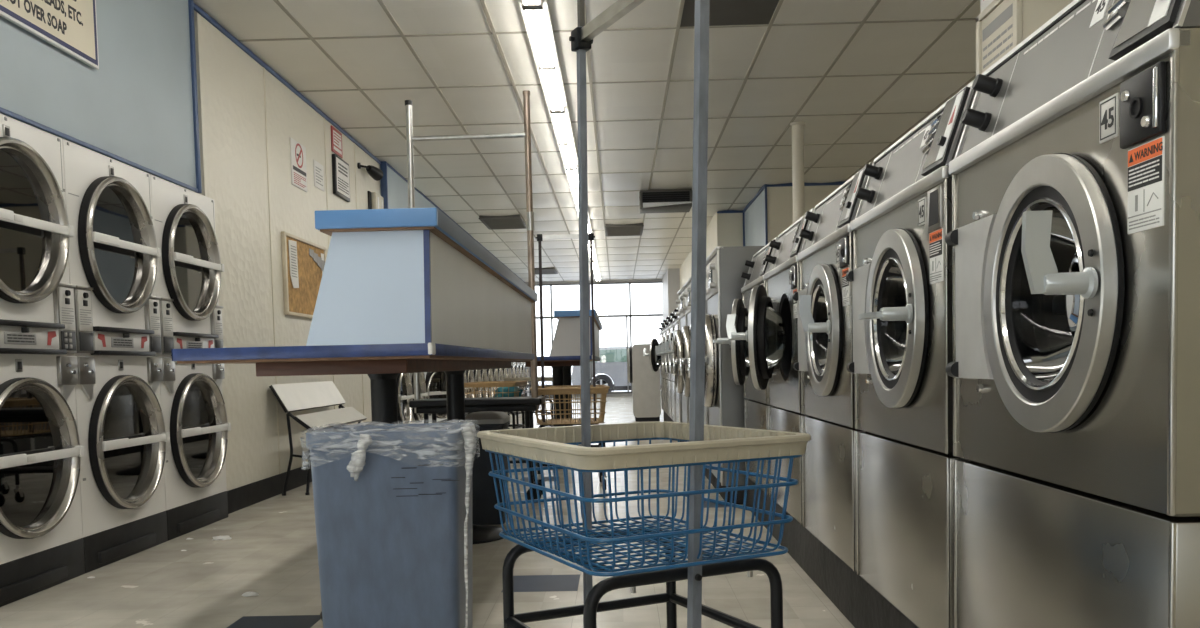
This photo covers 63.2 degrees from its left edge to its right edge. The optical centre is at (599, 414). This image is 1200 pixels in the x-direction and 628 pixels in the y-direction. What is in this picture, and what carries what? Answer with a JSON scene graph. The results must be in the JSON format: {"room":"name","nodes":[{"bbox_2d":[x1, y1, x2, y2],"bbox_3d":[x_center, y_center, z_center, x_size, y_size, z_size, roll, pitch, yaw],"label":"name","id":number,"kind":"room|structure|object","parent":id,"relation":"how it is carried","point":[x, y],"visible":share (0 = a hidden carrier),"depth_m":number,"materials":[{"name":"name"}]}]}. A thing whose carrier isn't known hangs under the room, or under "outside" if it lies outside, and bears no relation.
{"room":"laundry","nodes":[
{"label":"laundry","id":0,"kind":"room"},
{"bbox_2d":[0,0,201,192],"bbox_3d":[-2.974,-1.606,0.751,1.055,1.158,9.960,-1,3,1],"label":"wall","id":1,"kind":"structure","parent":0,"point":[139,109],"depth_m":4.89,"materials":[{"name":"blue paint"}]},
{"bbox_2d":[0,0,98,68],"bbox_3d":[-2.387,-1.879,3.766,0.023,0.595,1.630,-1,3,1],"label":"notice","id":2,"kind":"object","parent":1,"relation":"attached to","point":[70,26],"visible":1,"depth_m":4.29,"materials":[{"name":"white"}]},
{"bbox_2d":[194,10,379,490],"bbox_3d":[-2.858,-1.168,11.008,1.106,3.110,30.400,-1,3,1],"label":"wall","id":3,"kind":"structure","parent":0,"point":[248,118],"depth_m":6.83,"materials":[{"name":"beige paint"}]},
{"bbox_2d":[227,465,311,513],"bbox_3d":[-2.321,0.446,8.314,0.015,0.145,4.530,-1,3,1],"label":"baseboard","id":4,"kind":"structure","parent":3,"relation":"attached to","point":[247,495],"depth_m":6.81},
{"bbox_2d":[194,3,380,163],"bbox_3d":[-2.389,-2.560,8.031,0.020,0.029,4.780,-1,3,1],"label":"trim","id":5,"kind":"structure","parent":3,"relation":"attached to","point":[197,9],"depth_m":7.19,"materials":[{"name":"blue paint"}]},
{"bbox_2d":[290,137,306,191],"bbox_3d":[-2.384,-1.974,7.732,0.016,0.360,0.360,-1,3,1],"label":"no smoking sign","id":6,"kind":"object","parent":3,"relation":"attached to","point":[297,151],"visible":1,"depth_m":7.70,"materials":[{"name":"paper"}]},
{"bbox_2d":[294,172,305,187],"bbox_3d":[-2.377,-1.854,7.737,0.001,0.082,0.298,-1,3,1],"label":"print","id":7,"kind":"object","parent":6,"relation":"attached to","point":[299,177],"depth_m":7.73,"materials":[{"name":"red"}]},
{"bbox_2d":[281,231,326,317],"bbox_3d":[-2.356,-1.089,7.838,0.030,0.620,1.050,-1,3,1],"label":"corkboard","id":8,"kind":"object","parent":3,"relation":"attached to","point":[303,261],"visible":0.91,"depth_m":7.69,"materials":[{"name":"brown wood"}]},
{"bbox_2d":[291,245,296,276],"bbox_3d":[-2.352,-1.176,7.503,0.001,0.235,0.129,-1,3,1],"label":"print","id":9,"kind":"object","parent":8,"relation":"attached to","point":[293,247],"depth_m":7.51,"materials":[{"name":"grey"}]},
{"bbox_2d":[313,159,323,190],"bbox_3d":[-2.380,-2.022,8.265,0.007,0.220,0.270,-1,3,1],"label":"paper notice","id":10,"kind":"object","parent":3,"relation":"attached to","point":[318,168],"visible":1,"depth_m":8.25,"materials":[{"name":"grey"}]},
{"bbox_2d":[316,167,322,185],"bbox_3d":[-2.377,-2.017,8.264,0.001,0.134,0.188,-1,3,1],"label":"print","id":11,"kind":"object","parent":10,"relation":"attached to","point":[319,170],"depth_m":8.27,"materials":[{"name":"grey"}]},
{"bbox_2d":[331,125,342,157],"bbox_3d":[-2.375,-2.459,8.808,0.014,0.225,0.320,-1,3,1],"label":"sign","id":12,"kind":"object","parent":3,"relation":"attached to","point":[336,136],"visible":1,"depth_m":8.78,"materials":[{"name":"red"}]},
{"bbox_2d":[332,154,349,201],"bbox_3d":[-2.357,-2.151,8.894,0.032,0.350,0.460,-1,3,1],"label":"framed notice","id":13,"kind":"object","parent":3,"relation":"attached to","point":[340,168],"visible":1,"depth_m":8.82,"materials":[{"name":"paper"}]},
{"bbox_2d":[338,163,347,176],"bbox_3d":[-2.343,-2.229,8.898,0.001,0.079,0.298,-1,3,1],"label":"print","id":14,"kind":"object","parent":13,"relation":"attached to","point":[342,167],"depth_m":8.89,"materials":[{"name":"black"}]},
{"bbox_2d":[338,177,348,194],"bbox_3d":[-2.340,-2.084,8.902,0.001,0.102,0.350,-1,3,1],"label":"print","id":15,"kind":"object","parent":13,"relation":"attached to","point":[343,183],"depth_m":8.90,"materials":[{"name":"black"}]},
{"bbox_2d":[357,163,382,180],"bbox_3d":[-2.280,-2.416,9.691,0.118,0.128,0.368,-1,3,13],"label":"security camera","id":16,"kind":"object","parent":3,"relation":"attached to","point":[374,172],"visible":1,"depth_m":9.72,"materials":[{"name":"black plastic"}]},
{"bbox_2d":[368,191,383,208],"bbox_3d":[-2.313,-2.150,10.100,0.074,0.260,0.410,-1,3,1],"label":"alarm box","id":17,"kind":"object","parent":3,"relation":"attached to","point":[375,201],"visible":0.55,"depth_m":9.96,"materials":[{"name":"beige plastic"}]},
{"bbox_2d":[0,396,854,627],"bbox_3d":[0.574,0.370,11.026,5.700,0.120,30.400,-1,3,1],"label":"floor","id":18,"kind":"structure","parent":0,"point":[271,552],"depth_m":4.13,"materials":[{"name":"beige tile"}]},
{"bbox_2d":[0,113,84,606],"bbox_3d":[-2.704,-0.222,3.979,0.828,1.950,0.810,-1,3,1],"label":"dryer","id":19,"kind":"object","parent":18,"relation":"on","point":[42,544],"visible":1,"depth_m":4.07,"materials":[{"name":"white metal"}]},
{"bbox_2d":[7,327,34,342],"bbox_3d":[-2.336,-0.324,3.952,0.030,0.061,0.179,-1,3,1],"label":"print","id":20,"kind":"object","parent":19,"relation":"on","point":[14,334],"depth_m":3.95,"materials":[{"name":"black"}]},
{"bbox_2d":[61,307,73,323],"bbox_3d":[-2.342,-0.435,4.297,0.001,0.068,0.094,-1,3,1],"label":"print","id":21,"kind":"object","parent":19,"relation":"attached to","point":[67,313],"depth_m":4.29,"materials":[{"name":"grey"}]},
{"bbox_2d":[62,139,169,572],"bbox_3d":[-2.689,-0.265,4.793,0.828,1.950,0.810,-1,3,1],"label":"dryer","id":22,"kind":"object","parent":18,"relation":"on","point":[113,255],"visible":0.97,"depth_m":4.72,"materials":[{"name":"white metal"}]},
{"bbox_2d":[80,309,91,324],"bbox_3d":[-2.340,-0.443,4.441,0.001,0.068,0.094,-1,3,1],"label":"print","id":23,"kind":"object","parent":22,"relation":"attached to","point":[85,314],"depth_m":4.44,"materials":[{"name":"grey"}]},
{"bbox_2d":[113,333,131,345],"bbox_3d":[-2.321,-0.367,4.765,0.030,0.061,0.179,-1,3,1],"label":"print","id":24,"kind":"object","parent":22,"relation":"on","point":[119,339],"depth_m":4.76,"materials":[{"name":"black"}]},
{"bbox_2d":[151,316,159,329],"bbox_3d":[-2.327,-0.478,5.111,0.001,0.068,0.094,-1,3,1],"label":"print","id":25,"kind":"object","parent":22,"relation":"attached to","point":[155,320],"depth_m":5.11,"materials":[{"name":"grey"}]},
{"bbox_2d":[150,174,230,540],"bbox_3d":[-2.674,-0.308,5.607,0.828,1.950,0.810,-1,3,1],"label":"dryer","id":26,"kind":"object","parent":18,"relation":"on","point":[189,266],"visible":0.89,"depth_m":5.54,"materials":[{"name":"white metal"}]},
{"bbox_2d":[166,318,171,330],"bbox_3d":[-2.325,-0.486,5.255,0.001,0.068,0.094,-1,3,1],"label":"print","id":27,"kind":"object","parent":26,"relation":"attached to","point":[168,320],"depth_m":5.26,"materials":[{"name":"grey"}]},
{"bbox_2d":[188,338,201,347],"bbox_3d":[-2.306,-0.410,5.579,0.030,0.061,0.179,-1,3,1],"label":"print","id":28,"kind":"object","parent":26,"relation":"on","point":[192,342],"depth_m":5.58,"materials":[{"name":"black"}]},
{"bbox_2d":[212,535,230,539],"bbox_3d":[-2.042,0.662,5.259,0.110,0.018,0.074,-1,3,1],"label":"paper scrap","id":29,"kind":"object","parent":18,"relation":"on","point":[227,537],"visible":1,"depth_m":5.24,"materials":[{"name":"paper"}]},
{"bbox_2d":[241,592,258,595],"bbox_3d":[-1.408,0.720,3.930,0.072,0.014,0.046,-1,3,1],"label":"paper scrap","id":30,"kind":"object","parent":18,"relation":"on","point":[245,593],"visible":1,"depth_m":3.92,"materials":[{"name":"paper"}]},
{"bbox_2d":[269,381,366,495],"bbox_3d":[-2.174,0.147,7.675,0.317,0.802,1.470,-1,3,1],"label":"chair","id":31,"kind":"object","parent":18,"relation":"on","point":[292,397],"visible":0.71,"depth_m":7.40,"materials":[{"name":"white plastic"}]},
{"bbox_2d":[171,208,537,620],"bbox_3d":[-0.775,0.021,4.367,0.754,1.336,3.320,-1,3,1],"label":"folding table","id":32,"kind":"object","parent":18,"relation":"on","point":[402,290],"visible":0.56,"depth_m":2.72,"materials":[{"name":"white laminate"}]},
{"bbox_2d":[306,422,474,627],"bbox_3d":[-0.527,0.405,2.565,0.382,0.746,0.308,-1,3,1],"label":"trash bin","id":33,"kind":"object","parent":18,"relation":"on","point":[390,538],"visible":0.86,"depth_m":2.42,"materials":[{"name":"blue plastic"}]},
{"bbox_2d":[303,422,479,627],"bbox_3d":[-0.517,0.339,2.550,0.436,0.640,0.361,-1,3,1],"label":"trash bag","id":34,"kind":"object","parent":33,"relation":"on","point":[468,436],"visible":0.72,"depth_m":2.41,"materials":[{"name":"white"}]},
{"bbox_2d":[397,373,413,423],"bbox_3d":[-2.575,-0.591,10.953,0.828,1.950,0.810,-1,3,1],"label":"dryer","id":35,"kind":"object","parent":18,"relation":"on","point":[405,394],"visible":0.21,"depth_m":11.07,"materials":[{"name":"white metal"}]},
{"bbox_2d":[409,372,427,423],"bbox_3d":[-2.560,-0.634,11.767,0.828,1.950,0.810,-1,3,1],"label":"dryer","id":36,"kind":"object","parent":18,"relation":"on","point":[416,418],"visible":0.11,"depth_m":11.85,"materials":[{"name":"white metal"}]},
{"bbox_2d":[423,371,446,422],"bbox_3d":[-2.395,-0.680,12.578,1.128,1.950,0.810,-1,3,1],"label":"dryer","id":37,"kind":"object","parent":18,"relation":"on","point":[435,381],"visible":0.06,"depth_m":12.47,"materials":[{"name":"white metal"}]},
{"bbox_2d":[465,370,474,415],"bbox_3d":[-2.485,-0.849,15.836,0.828,1.950,0.810,-1,3,1],"label":"dryer","id":38,"kind":"object","parent":18,"relation":"on","point":[469,373],"visible":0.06,"depth_m":15.99,"materials":[{"name":"white metal"}]},
{"bbox_2d":[405,90,545,499],"bbox_3d":[-0.821,-0.761,6.465,0.861,2.679,0.380,-1,3,1],"label":"cart","id":39,"kind":"object","parent":18,"relation":"on","point":[532,403],"visible":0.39,"depth_m":6.37,"materials":[{"name":"black paint"}]},
{"bbox_2d":[509,457,525,462],"bbox_3d":[-0.796,0.307,6.521,0.660,0.020,0.280,-1,3,1],"label":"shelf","id":40,"kind":"object","parent":39,"relation":"attached to","point":[510,458],"depth_m":6.38,"materials":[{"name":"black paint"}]},
{"bbox_2d":[473,370,481,397],"bbox_3d":[-2.470,-0.892,16.649,0.828,1.950,0.810,-1,3,1],"label":"dryer","id":41,"kind":"object","parent":18,"relation":"on","point":[477,375],"visible":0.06,"depth_m":16.85,"materials":[{"name":"white metal"}]},
{"bbox_2d":[480,369,487,397],"bbox_3d":[-2.455,-0.935,17.463,0.828,1.950,0.810,-1,3,1],"label":"dryer","id":42,"kind":"object","parent":18,"relation":"on","point":[483,372],"visible":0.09,"depth_m":17.65,"materials":[{"name":"white metal"}]},
{"bbox_2d":[465,411,509,524],"bbox_3d":[-0.653,0.301,5.657,0.248,0.636,0.340,-1,3,1],"label":"trash bin","id":43,"kind":"object","parent":18,"relation":"on","point":[484,499],"visible":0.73,"depth_m":5.51,"materials":[{"name":"grey plastic"}]},
{"bbox_2d":[486,369,493,396],"bbox_3d":[-2.440,-0.978,18.277,0.828,1.950,0.810,-1,3,1],"label":"dryer","id":44,"kind":"object","parent":18,"relation":"on","point":[489,371],"visible":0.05,"depth_m":18.47,"materials":[{"name":"white metal"}]},
{"bbox_2d":[492,369,498,396],"bbox_3d":[-2.425,-1.021,19.091,0.828,1.950,0.810,-1,3,1],"label":"dryer","id":45,"kind":"object","parent":18,"relation":"on","point":[495,371],"visible":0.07,"depth_m":19.27,"materials":[{"name":"white metal"}]},
{"bbox_2d":[464,381,527,428],"bbox_3d":[-1.055,0.035,9.937,0.560,0.738,0.670,-1,3,7],"label":"cart","id":46,"kind":"object","parent":18,"relation":"on","point":[485,384],"visible":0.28,"depth_m":9.66,"materials":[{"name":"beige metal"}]},
{"bbox_2d":[464,385,525,397],"bbox_3d":[-1.060,-0.189,9.925,0.529,0.231,0.639,-1,3,7],"label":"wire basket","id":47,"kind":"object","parent":46,"relation":"on","point":[465,386],"depth_m":9.62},
{"bbox_2d":[495,387,522,396],"bbox_3d":[-0.928,-0.218,9.927,0.292,0.224,0.368,-1,3,1],"label":"laundry","id":48,"kind":"object","parent":46,"relation":"in","point":[500,389],"visible":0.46,"depth_m":9.79,"materials":[{"name":"teal fabric"}]},
{"bbox_2d":[514,362,518,387],"bbox_3d":[-2.350,-1.236,23.159,0.828,1.950,0.810,-1,3,1],"label":"dryer","id":49,"kind":"object","parent":18,"relation":"on","point":[515,363],"visible":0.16,"depth_m":23.25,"materials":[{"name":"white metal"}]},
{"bbox_2d":[521,362,525,395],"bbox_3d":[-2.320,-1.322,24.787,0.828,1.950,0.810,-1,3,1],"label":"dryer","id":50,"kind":"object","parent":18,"relation":"on","point":[522,363],"visible":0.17,"depth_m":24.95,"materials":[{"name":"white metal"}]},
{"bbox_2d":[524,362,528,395],"bbox_3d":[-2.305,-1.365,25.601,0.828,1.950,0.810,-1,3,1],"label":"dryer","id":51,"kind":"object","parent":18,"relation":"on","point":[526,368],"visible":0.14,"depth_m":25.78,"materials":[{"name":"white metal"}]},
{"bbox_2d":[503,377,553,428],"bbox_3d":[-0.905,-0.110,12.631,0.560,0.738,0.670,-2,3,-19],"label":"cart","id":52,"kind":"object","parent":18,"relation":"on","point":[528,379],"visible":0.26,"depth_m":12.39,"materials":[{"name":"plastic"}]},
{"bbox_2d":[518,381,552,397],"bbox_3d":[-0.910,-0.333,12.619,0.529,0.231,0.639,-2,3,-19],"label":"wire basket","id":53,"kind":"object","parent":52,"relation":"on","point":[529,392],"depth_m":12.39,"materials":[{"name":"silver metal"}]},
{"bbox_2d":[511,310,601,466],"bbox_3d":[-0.367,-0.263,9.613,0.754,1.336,3.320,-1,3,1],"label":"folding table","id":54,"kind":"object","parent":18,"relation":"on","point":[565,350],"visible":0.59,"depth_m":7.97,"materials":[{"name":"white laminate"}]},
{"bbox_2d":[530,233,609,489],"bbox_3d":[-0.230,-0.387,7.095,0.560,1.840,0.670,-1,3,-3],"label":"cart","id":55,"kind":"object","parent":18,"relation":"on","point":[595,389],"visible":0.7,"depth_m":7.05,"materials":[{"name":"beige metal"}]},
{"bbox_2d":[535,393,606,424],"bbox_3d":[-0.222,-0.060,7.112,0.529,0.231,0.639,-1,3,-3],"label":"wire basket","id":56,"kind":"object","parent":55,"relation":"on","point":[572,421],"depth_m":6.97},
{"bbox_2d":[477,0,810,627],"bbox_3d":[0.067,-0.345,2.244,0.560,2.250,0.670,-3,3,-26],"label":"cart","id":57,"kind":"object","parent":18,"relation":"on","point":[703,444],"visible":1,"depth_m":2.10,"materials":[{"name":"plastic"}]},
{"bbox_2d":[485,437,801,575],"bbox_3d":[0.079,0.187,2.272,0.529,0.231,0.639,-3,3,-26],"label":"wire basket","id":58,"kind":"object","parent":57,"relation":"on","point":[696,460],"depth_m":2.08,"materials":[{"name":"blue metal"}]},
{"bbox_2d":[627,344,660,420],"bbox_3d":[0.684,-0.506,15.285,0.490,1.180,0.800,-1,3,1],"label":"washer","id":59,"kind":"object","parent":18,"relation":"on","point":[646,389],"visible":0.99,"depth_m":14.89,"materials":[{"name":"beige metal"}]},
{"bbox_2d":[643,319,666,409],"bbox_3d":[1.161,-0.728,14.112,1.079,1.324,0.875,-1,3,1],"label":"washer","id":60,"kind":"object","parent":18,"relation":"on","point":[655,360],"visible":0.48,"depth_m":13.94,"materials":[{"name":"silver metal"}]},
{"bbox_2d":[655,315,669,414],"bbox_3d":[1.214,-0.682,13.212,0.941,1.324,0.875,-1,3,1],"label":"washer","id":61,"kind":"object","parent":18,"relation":"on","point":[663,326],"visible":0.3,"depth_m":13.21,"materials":[{"name":"silver metal"}]},
{"bbox_2d":[658,311,673,417],"bbox_3d":[1.197,-0.634,12.314,0.941,1.324,0.875,-1,3,1],"label":"washer","id":62,"kind":"object","parent":18,"relation":"on","point":[667,329],"visible":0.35,"depth_m":12.28,"materials":[{"name":"silver metal"}]},
{"bbox_2d":[661,308,677,421],"bbox_3d":[1.181,-0.587,11.415,0.941,1.324,0.875,-1,3,1],"label":"washer","id":63,"kind":"object","parent":18,"relation":"on","point":[671,327],"visible":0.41,"depth_m":11.37,"materials":[{"name":"silver metal"}]},
{"bbox_2d":[665,309,679,421],"bbox_3d":[1.164,-0.539,10.517,0.941,1.324,0.875,-1,3,1],"label":"washer","id":64,"kind":"object","parent":18,"relation":"on","point":[676,323],"visible":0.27,"depth_m":10.57,"materials":[{"name":"silver metal"}]},
{"bbox_2d":[672,285,686,422],"bbox_3d":[1.226,-0.488,9.496,1.080,1.485,0.980,-1,3,1],"label":"washer","id":65,"kind":"object","parent":18,"relation":"on","point":[681,300],"visible":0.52,"depth_m":9.41,"materials":[{"name":"metal"}]},
{"bbox_2d":[679,277,690,422],"bbox_3d":[1.208,-0.436,8.508,1.080,1.485,0.980,-1,3,1],"label":"washer","id":66,"kind":"object","parent":18,"relation":"on","point":[687,294],"visible":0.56,"depth_m":8.42,"materials":[{"name":"metal"}]},
{"bbox_2d":[687,324,706,464],"bbox_3d":[1.189,-0.384,7.520,1.080,1.485,0.980,-1,3,1],"label":"washer","id":67,"kind":"object","parent":18,"relation":"on","point":[688,358],"visible":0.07,"depth_m":7.24,"materials":[{"name":"metal"}]},
{"bbox_2d":[664,412,744,504],"bbox_3d":[1.337,0.235,10.274,0.940,0.195,8.420,-1,3,1],"label":"plinth","id":68,"kind":"object","parent":18,"relation":"on","point":[740,494],"visible":0.05,"depth_m":6.34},
{"bbox_2d":[704,246,763,485],"bbox_3d":[1.171,-0.331,6.531,1.080,1.485,0.980,-1,3,1],"label":"washer","id":69,"kind":"object","parent":18,"relation":"on","point":[723,399],"visible":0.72,"depth_m":6.06,"materials":[{"name":"metal"}]},
{"bbox_2d":[713,237,777,494],"bbox_3d":[1.138,-0.272,5.431,1.047,1.324,0.875,-1,3,1],"label":"washer","id":70,"kind":"object","parent":18,"relation":"on","point":[755,405],"visible":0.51,"depth_m":5.29,"materials":[{"name":"metal"}]},
{"bbox_2d":[726,208,813,524],"bbox_3d":[1.104,-0.223,4.512,1.079,1.324,0.875,-1,3,1],"label":"washer","id":71,"kind":"object","parent":18,"relation":"on","point":[771,336],"visible":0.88,"depth_m":4.35,"materials":[{"name":"metal"}]},
{"bbox_2d":[790,121,804,222],"bbox_3d":[1.886,-1.179,9.217,0.138,3.104,0.138,-1,3,1],"label":"pipe","id":72,"kind":"object","parent":18,"relation":"on","point":[797,127],"visible":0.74,"depth_m":9.12,"materials":[{"name":"metal"}]},
{"bbox_2d":[745,476,918,627],"bbox_3d":[1.275,0.591,3.513,0.855,0.195,5.000,-1,3,1],"label":"plinth","id":73,"kind":"object","parent":18,"relation":"on","point":[855,598],"visible":0.2,"depth_m":3.52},
{"bbox_2d":[792,162,872,571],"bbox_3d":[1.157,-0.176,3.592,0.941,1.324,0.875,-1,3,1],"label":"washer","id":74,"kind":"object","parent":18,"relation":"on","point":[824,297],"visible":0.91,"depth_m":3.46,"materials":[{"name":"metal"}]},
{"bbox_2d":[846,80,975,627],"bbox_3d":[1.140,-0.128,2.676,0.941,1.324,0.875,-1,3,1],"label":"washer","id":75,"kind":"object","parent":18,"relation":"on","point":[900,277],"visible":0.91,"depth_m":2.54,"materials":[{"name":"metal"}]},
{"bbox_2d":[930,242,940,255],"bbox_3d":[0.794,-0.393,2.310,0.001,0.025,0.081,-1,3,1],"label":"print","id":76,"kind":"object","parent":75,"relation":"on","point":[935,247],"depth_m":2.31,"materials":[{"name":"white"}]},
{"bbox_2d":[930,258,941,281],"bbox_3d":[0.795,-0.344,2.312,0.001,0.052,0.088,-1,3,1],"label":"print","id":77,"kind":"object","parent":75,"relation":"attached to","point":[935,263],"depth_m":2.31,"materials":[{"name":"grey"}]},
{"bbox_2d":[945,0,1199,627],"bbox_3d":[1.123,-0.080,1.760,0.941,1.324,0.875,-1,3,1],"label":"washer","id":78,"kind":"object","parent":18,"relation":"on","point":[1074,237],"visible":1,"depth_m":1.56,"materials":[{"name":"metal"}]},
{"bbox_2d":[1129,159,1158,186],"bbox_3d":[0.777,-0.344,1.395,0.001,0.025,0.080,-1,3,1],"label":"print","id":79,"kind":"object","parent":78,"relation":"on","point":[1142,172],"depth_m":1.39,"materials":[{"name":"white"}]},
{"bbox_2d":[1128,189,1160,229],"bbox_3d":[0.779,-0.296,1.397,0.001,0.052,0.088,-1,3,1],"label":"print","id":80,"kind":"object","parent":78,"relation":"attached to","point":[1144,205],"depth_m":1.40,"materials":[{"name":"grey"}]},
{"bbox_2d":[379,161,524,282],"bbox_3d":[-2.650,-2.532,18.289,1.055,1.158,15.710,-1,3,1],"label":"wall","id":81,"kind":"structure","parent":0,"point":[393,186],"depth_m":10.98,"materials":[{"name":"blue paint"}]},
{"bbox_2d":[193,0,979,282],"bbox_3d":[0.002,-2.849,10.917,6.900,0.195,30.700,-1,3,1],"label":"ceiling","id":82,"kind":"structure","parent":0,"point":[860,75],"depth_m":7.94,"materials":[{"name":"tile"}]},
{"bbox_2d":[479,214,526,229],"bbox_3d":[-1.462,-2.934,14.895,0.620,0.050,1.180,-1,3,1],"label":"ceiling vent","id":83,"kind":"object","parent":82,"relation":"in","point":[509,221],"visible":0.88,"depth_m":14.74,"materials":[{"name":"metal"}]},
{"bbox_2d":[520,0,542,7],"bbox_3d":[-0.427,-2.401,4.608,0.170,0.076,2.432,-1,3,1],"label":"strip light","id":84,"kind":"object","parent":82,"relation":"attached to","point":[524,3],"visible":1,"depth_m":5.79,"materials":[{"name":"grey"}]},
{"bbox_2d":[518,0,566,112],"bbox_3d":[-0.382,-2.530,7.045,0.170,0.076,2.432,-1,3,1],"label":"strip light","id":85,"kind":"object","parent":82,"relation":"attached to","point":[537,20],"visible":0.94,"depth_m":6.78,"materials":[{"name":"grey plastic"}]},
{"bbox_2d":[522,7,542,9],"bbox_3d":[-0.404,-2.467,5.846,0.124,0.076,0.032,-1,3,1],"label":"socket","id":86,"kind":"object","parent":85,"relation":"attached to","point":[534,8],"depth_m":5.84,"materials":[{"name":"grey"}]},
{"bbox_2d":[538,63,555,69],"bbox_3d":[-0.382,-2.530,7.045,0.124,0.076,0.032,-1,3,1],"label":"socket","id":87,"kind":"object","parent":85,"relation":"attached to","point":[546,66],"depth_m":7.03,"materials":[{"name":"grey"}]},
{"bbox_2d":[550,106,564,112],"bbox_3d":[-0.360,-2.594,8.243,0.124,0.076,0.032,-1,3,1],"label":"socket","id":88,"kind":"object","parent":85,"relation":"attached to","point":[556,109],"depth_m":8.23,"materials":[{"name":"grey"}]},
{"bbox_2d":[535,267,557,274],"bbox_3d":[-1.327,-3.351,22.783,0.620,0.050,1.180,-1,3,1],"label":"ceiling vent","id":89,"kind":"object","parent":82,"relation":"in","point":[552,270],"visible":0.59,"depth_m":22.63,"materials":[{"name":"metal"}]},
{"bbox_2d":[548,104,577,169],"bbox_3d":[-0.337,-2.659,9.481,0.170,0.076,2.432,-1,3,1],"label":"strip light","id":90,"kind":"object","parent":82,"relation":"attached to","point":[561,121],"visible":0.88,"depth_m":9.30,"materials":[{"name":"grey"}]},
{"bbox_2d":[559,140,571,144],"bbox_3d":[-0.337,-2.659,9.481,0.124,0.076,0.032,-1,3,1],"label":"socket","id":91,"kind":"object","parent":90,"relation":"attached to","point":[564,142],"depth_m":9.47,"materials":[{"name":"grey"}]},
{"bbox_2d":[565,165,576,169],"bbox_3d":[-0.315,-2.722,10.679,0.124,0.076,0.032,-1,3,1],"label":"socket","id":92,"kind":"object","parent":90,"relation":"attached to","point":[571,167],"depth_m":10.66,"materials":[{"name":"grey"}]},
{"bbox_2d":[564,165,577,205],"bbox_3d":[-0.292,-2.788,11.917,0.170,0.076,2.432,-1,3,1],"label":"strip light","id":93,"kind":"object","parent":82,"relation":"attached to","point":[572,175],"visible":0.48,"depth_m":11.56,"materials":[{"name":"grey"}]},
{"bbox_2d":[588,245,596,261],"bbox_3d":[-0.157,-3.174,19.226,0.170,0.076,2.432,-1,3,1],"label":"strip light","id":94,"kind":"object","parent":82,"relation":"attached to","point":[594,248],"visible":0.59,"depth_m":19.30,"materials":[{"name":"grey"}]},
{"bbox_2d":[593,259,599,272],"bbox_3d":[-0.112,-3.303,21.662,0.170,0.076,2.432,-1,3,1],"label":"strip light","id":95,"kind":"object","parent":82,"relation":"attached to","point":[596,268],"visible":0.66,"depth_m":21.69,"materials":[{"name":"grey"}]},
{"bbox_2d":[593,270,601,280],"bbox_3d":[-0.068,-3.431,24.098,0.170,0.076,2.432,-1,3,1],"label":"strip light","id":96,"kind":"object","parent":82,"relation":"attached to","point":[597,276],"visible":0.86,"depth_m":24.09,"materials":[{"name":"grey"}]},
{"bbox_2d":[605,223,643,235],"bbox_3d":[0.394,-3.037,16.058,0.620,0.050,1.180,-1,3,1],"label":"ceiling vent","id":97,"kind":"object","parent":82,"relation":"in","point":[610,229],"visible":1,"depth_m":15.89,"materials":[{"name":"metal"}]},
{"bbox_2d":[639,189,691,212],"bbox_3d":[0.849,-2.768,12.688,0.680,0.240,0.580,-1,3,1],"label":"ceiling vent","id":98,"kind":"object","parent":82,"relation":"attached to","point":[669,200],"depth_m":12.47,"materials":[{"name":"metal"}]},
{"bbox_2d":[525,279,661,397],"bbox_3d":[0.269,-2.036,26.204,6.800,3.110,0.150,-1,3,1],"label":"wall","id":99,"kind":"structure","parent":0,"point":[651,280],"depth_m":26.08,"materials":[{"name":"paint"},{"name":"metal"}]},
{"bbox_2d":[528,281,662,395],"bbox_3d":[-0.071,-2.037,26.190,3.684,2.970,0.070,-1,3,1],"label":"window","id":100,"kind":"structure","parent":99,"relation":"in","point":[551,317],"depth_m":26.12,"materials":[{"name":"grey"}]},
{"bbox_2d":[662,268,679,319],"bbox_3d":[1.799,-1.986,24.601,0.280,3.110,3.000,-1,3,1],"label":"wall pier","id":101,"kind":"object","parent":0,"point":[670,280],"visible":0.36,"depth_m":23.06,"materials":[{"name":"white paint"}]},
{"bbox_2d":[680,181,845,288],"bbox_3d":[2.020,-1.704,19.117,1.458,3.110,13.919,-2,3,-6],"label":"wall","id":102,"kind":"structure","parent":0,"point":[769,213],"depth_m":12.75,"materials":[{"name":"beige paint"}]},
{"bbox_2d":[1022,0,1073,40],"bbox_3d":[2.243,-0.927,4.191,1.040,3.110,0.450,-1,3,1],"label":"pillar","id":103,"kind":"structure","parent":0,"point":[1035,13],"depth_m":3.94,"materials":[{"name":"beige paint"}]},
{"bbox_2d":[980,0,993,12],"bbox_3d":[1.695,-1.968,4.141,0.009,0.380,0.420,-1,3,1],"label":"sign","id":104,"kind":"object","parent":103,"relation":"attached to","point":[983,3],"visible":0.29,"depth_m":4.31,"materials":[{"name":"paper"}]},
{"bbox_2d":[976,0,1021,75],"bbox_3d":[1.697,-1.544,4.164,0.024,0.450,0.450,-1,3,1],"label":"price sign","id":105,"kind":"object","parent":103,"relation":"attached to","point":[999,25],"visible":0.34,"depth_m":4.16,"materials":[{"name":"beige paper"}]},
{"bbox_2d":[983,24,1012,68],"bbox_3d":[1.698,-1.494,4.167,0.001,0.236,0.329,-1,3,1],"label":"print","id":106,"kind":"object","parent":105,"relation":"attached to","point":[998,45],"depth_m":4.16,"materials":[{"name":"grey"}]},
{"label":"outside","id":107,"kind":"structure","parent":0,"visible":0},
{"bbox_2d":[538,374,630,391],"bbox_3d":[1.096,-1.971,58.142,80.000,0.200,63.650,-1,3,1],"label":"ground","id":108,"kind":"structure","parent":107,"point":[547,382],"depth_m":54.62,"materials":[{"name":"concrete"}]},
{"bbox_2d":[571,346,661,391],"bbox_3d":[1.371,-1.261,29.019,4.380,1.521,1.770,-1,3,1],"label":"car","id":109,"kind":"object","parent":108,"relation":"on","point":[613,362],"visible":0.18,"depth_m":28.19,"materials":[{"name":"silver metal"}]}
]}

